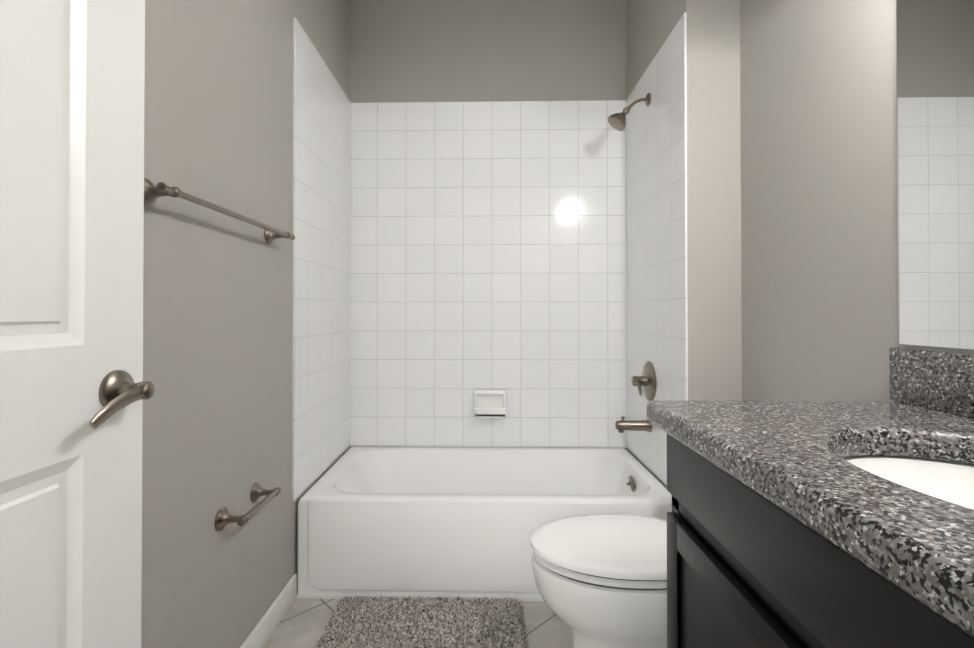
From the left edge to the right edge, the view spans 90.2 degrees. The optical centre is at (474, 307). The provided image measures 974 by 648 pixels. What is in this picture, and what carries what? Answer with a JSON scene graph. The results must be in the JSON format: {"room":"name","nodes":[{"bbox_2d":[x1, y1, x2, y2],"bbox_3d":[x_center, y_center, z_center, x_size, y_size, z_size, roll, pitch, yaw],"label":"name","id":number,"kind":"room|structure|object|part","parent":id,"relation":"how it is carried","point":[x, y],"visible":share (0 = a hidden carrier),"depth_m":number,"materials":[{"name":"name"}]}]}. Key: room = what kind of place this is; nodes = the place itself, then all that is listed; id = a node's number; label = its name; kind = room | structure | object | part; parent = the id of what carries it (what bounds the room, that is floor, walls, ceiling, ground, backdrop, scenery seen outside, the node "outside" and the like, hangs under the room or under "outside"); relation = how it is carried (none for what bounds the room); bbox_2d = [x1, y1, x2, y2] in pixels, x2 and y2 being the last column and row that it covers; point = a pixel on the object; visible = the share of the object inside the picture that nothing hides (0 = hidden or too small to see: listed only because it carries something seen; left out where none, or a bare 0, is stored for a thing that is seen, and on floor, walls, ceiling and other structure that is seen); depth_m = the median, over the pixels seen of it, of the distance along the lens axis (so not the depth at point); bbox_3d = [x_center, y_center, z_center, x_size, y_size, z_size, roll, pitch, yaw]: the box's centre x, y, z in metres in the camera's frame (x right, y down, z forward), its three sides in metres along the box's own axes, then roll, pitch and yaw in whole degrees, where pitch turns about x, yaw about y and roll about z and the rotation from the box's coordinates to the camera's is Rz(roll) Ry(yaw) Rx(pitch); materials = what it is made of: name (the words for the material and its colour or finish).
{"room":"bathroom","nodes":[
{"label":"bathroom","id":0,"kind":"room"},
{"bbox_2d":[141,0,349,647],"bbox_3d":[-0.774,-0.362,1.387,0.100,3.000,2.800,0,-1,1],"label":"wall","id":1,"kind":"structure","parent":0,"point":[218,288],"depth_m":1.38,"materials":[{"name":"grey paint"}]},
{"bbox_2d":[144,178,294,243],"bbox_3d":[-0.684,-0.252,1.379,0.080,0.062,0.712,0,-1,1],"label":"towel bar","id":2,"kind":"object","parent":1,"relation":"attached to","point":[152,192],"visible":1,"depth_m":1.15,"materials":[{"name":"silver metal"}]},
{"bbox_2d":[215,482,280,530],"bbox_3d":[-0.682,0.604,1.484,0.080,0.062,0.267,0,-1,1],"label":"paper holder","id":3,"kind":"object","parent":1,"relation":"attached to","point":[223,518],"visible":1,"depth_m":1.41,"materials":[{"name":"silver metal"}]},
{"bbox_2d":[240,574,296,647],"bbox_3d":[-0.726,1.087,0.992,0.013,0.095,1.837,0,-1,1],"label":"baseboard","id":4,"kind":"structure","parent":1,"relation":"attached to","point":[262,632],"depth_m":1.70,"materials":[{"name":"white wood"}]},
{"bbox_2d":[292,18,350,501],"bbox_3d":[-0.700,-0.188,2.298,0.008,1.900,0.788,0,-1,1],"label":"wall tile","id":5,"kind":"structure","parent":1,"relation":"attached to","point":[321,260],"depth_m":2.18,"materials":[{"name":"white tile"}]},
{"bbox_2d":[264,598,571,647],"bbox_3d":[-0.360,1.157,0.709,2.917,0.050,4.110,0,-1,1],"label":"floor","id":6,"kind":"structure","parent":0,"point":[303,623],"depth_m":1.74,"materials":[{"name":"tile"}]},
{"bbox_2d":[315,595,529,647],"bbox_3d":[-0.175,1.118,1.651,0.726,0.043,0.469,0,-1,1],"label":"rug","id":7,"kind":"object","parent":6,"relation":"on","point":[381,621],"visible":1,"depth_m":1.70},
{"bbox_2d":[297,447,671,600],"bbox_3d":[0.061,0.952,2.272,1.512,0.388,0.766,0,-1,1],"label":"bathtub","id":8,"kind":"object","parent":6,"relation":"on","point":[444,522],"visible":0.81,"depth_m":1.90,"materials":[{"name":"white ceramic"}]},
{"bbox_2d":[531,514,666,647],"bbox_3d":[0.564,0.768,1.462,0.790,0.743,0.478,0,-1,1],"label":"toilet","id":9,"kind":"object","parent":6,"relation":"on","point":[601,580],"visible":0.48,"depth_m":1.34,"materials":[{"name":"white ceramic"}]},
{"bbox_2d":[647,348,973,647],"bbox_3d":[0.696,0.588,0.604,0.597,1.088,1.110,0,-1,1],"label":"bathroom vanity","id":10,"kind":"object","parent":6,"relation":"on","point":[820,524],"visible":1,"depth_m":0.78,"materials":[{"name":"black stone"}]},
{"bbox_3d":[0.455,0.747,0.876,0.020,0.537,0.529,0,-1,1],"label":"door","id":11,"kind":"part","parent":10,"relation":"part of","materials":[{"name":"black wood"}]},
{"bbox_3d":[0.449,0.359,0.610,0.020,0.136,1.068,0,-1,1],"label":"drawer","id":12,"kind":"part","parent":10,"relation":"part of","materials":[{"name":"black wood"}]},
{"bbox_2d":[843,456,973,509],"bbox_3d":[0.724,0.343,0.617,0.450,0.148,0.570,0,-1,1],"label":"sink","id":13,"kind":"object","parent":10,"relation":"in","point":[946,478],"depth_m":0.85,"materials":[{"name":"white ceramic"}]},
{"bbox_2d":[349,0,627,449],"bbox_3d":[0.072,-0.350,2.722,1.534,3.000,0.092,0,-1,1],"label":"wall","id":14,"kind":"structure","parent":0,"point":[473,50],"depth_m":2.69,"materials":[{"name":"grey paint"}]},
{"bbox_2d":[350,100,626,447],"bbox_3d":[0.070,-0.184,2.671,1.516,1.900,0.008,0,-1,1],"label":"wall tile","id":15,"kind":"structure","parent":14,"relation":"attached to","point":[487,244],"depth_m":2.67,"materials":[{"name":"white tile"}]},
{"bbox_2d":[474,389,505,417],"bbox_3d":[0.083,0.518,2.618,0.172,0.138,0.085,0,-1,1],"label":"soap dish","id":16,"kind":"object","parent":15,"relation":"attached to","point":[489,403],"visible":1,"depth_m":2.62,"materials":[{"name":"white ceramic"}]},
{"bbox_2d":[627,0,741,488],"bbox_3d":[0.981,-0.354,2.308,0.305,3.000,0.880,0,-1,1],"label":"wall","id":17,"kind":"structure","parent":0,"point":[714,212],"depth_m":1.87,"materials":[{"name":"grey paint"}]},
{"bbox_2d":[626,12,687,485],"bbox_3d":[0.823,-0.188,2.264,0.008,1.900,0.788,0,-1,1],"label":"wall tile","id":18,"kind":"structure","parent":17,"relation":"attached to","point":[656,229],"depth_m":2.16,"materials":[{"name":"white tile"}]},
{"bbox_2d":[608,93,650,130],"bbox_3d":[0.724,-0.922,2.289,0.191,0.173,0.094,0,-1,1],"label":"shower head","id":19,"kind":"object","parent":18,"relation":"attached to","point":[616,121],"visible":1,"depth_m":2.27},
{"bbox_2d":[615,416,651,432],"bbox_3d":[0.741,0.549,2.276,0.157,0.074,0.060,0,-1,1],"label":"tub spout","id":20,"kind":"object","parent":18,"relation":"attached to","point":[622,425],"visible":0.96,"depth_m":2.26,"materials":[{"name":"silver metal"}]},
{"bbox_2d":[631,361,656,400],"bbox_3d":[0.779,0.346,2.272,0.081,0.186,0.195,0,-1,1],"label":"shower valve","id":21,"kind":"object","parent":18,"relation":"attached to","point":[646,380],"visible":1,"depth_m":2.25,"materials":[{"name":"silver metal"}]},
{"bbox_2d":[740,0,973,401],"bbox_3d":[1.038,-0.372,0.252,0.100,3.000,3.230,0,-1,1],"label":"wall","id":22,"kind":"structure","parent":0,"point":[819,227],"depth_m":1.43,"materials":[{"name":"grey paint"}]},
{"bbox_2d":[889,348,973,417],"bbox_3d":[0.984,0.154,0.601,0.020,0.124,1.110,0,-1,1],"label":"backsplash","id":23,"kind":"structure","parent":22,"relation":"attached to","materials":[{"name":"stone"}]},
{"bbox_2d":[896,0,973,349],"bbox_3d":[0.994,-0.403,0.674,0.006,0.970,0.952,0,-1,1],"label":"mirror","id":24,"kind":"object","parent":22,"relation":"attached to","point":[935,93],"visible":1,"depth_m":1.05,"materials":[{"name":"clear glass"}]},
{"bbox_3d":[-0.706,-0.374,0.035,0.095,3.000,0.100,0,-1,1],"label":"wall","id":25,"kind":"structure","parent":0,"visible":0},
{"bbox_2d":[0,0,154,647],"bbox_3d":[-0.610,0.109,0.473,0.157,2.030,0.762,0,-1,1],"label":"door","id":26,"kind":"structure","parent":25,"relation":"in","point":[76,390],"depth_m":0.72,"materials":[{"name":"white wood"}]},
{"bbox_3d":[-0.556,0.139,0.755,0.062,0.074,0.136,0,-1,1],"label":"handle","id":27,"kind":"part","parent":26,"relation":"part of","materials":[{"name":"silver metal"}]}
]}

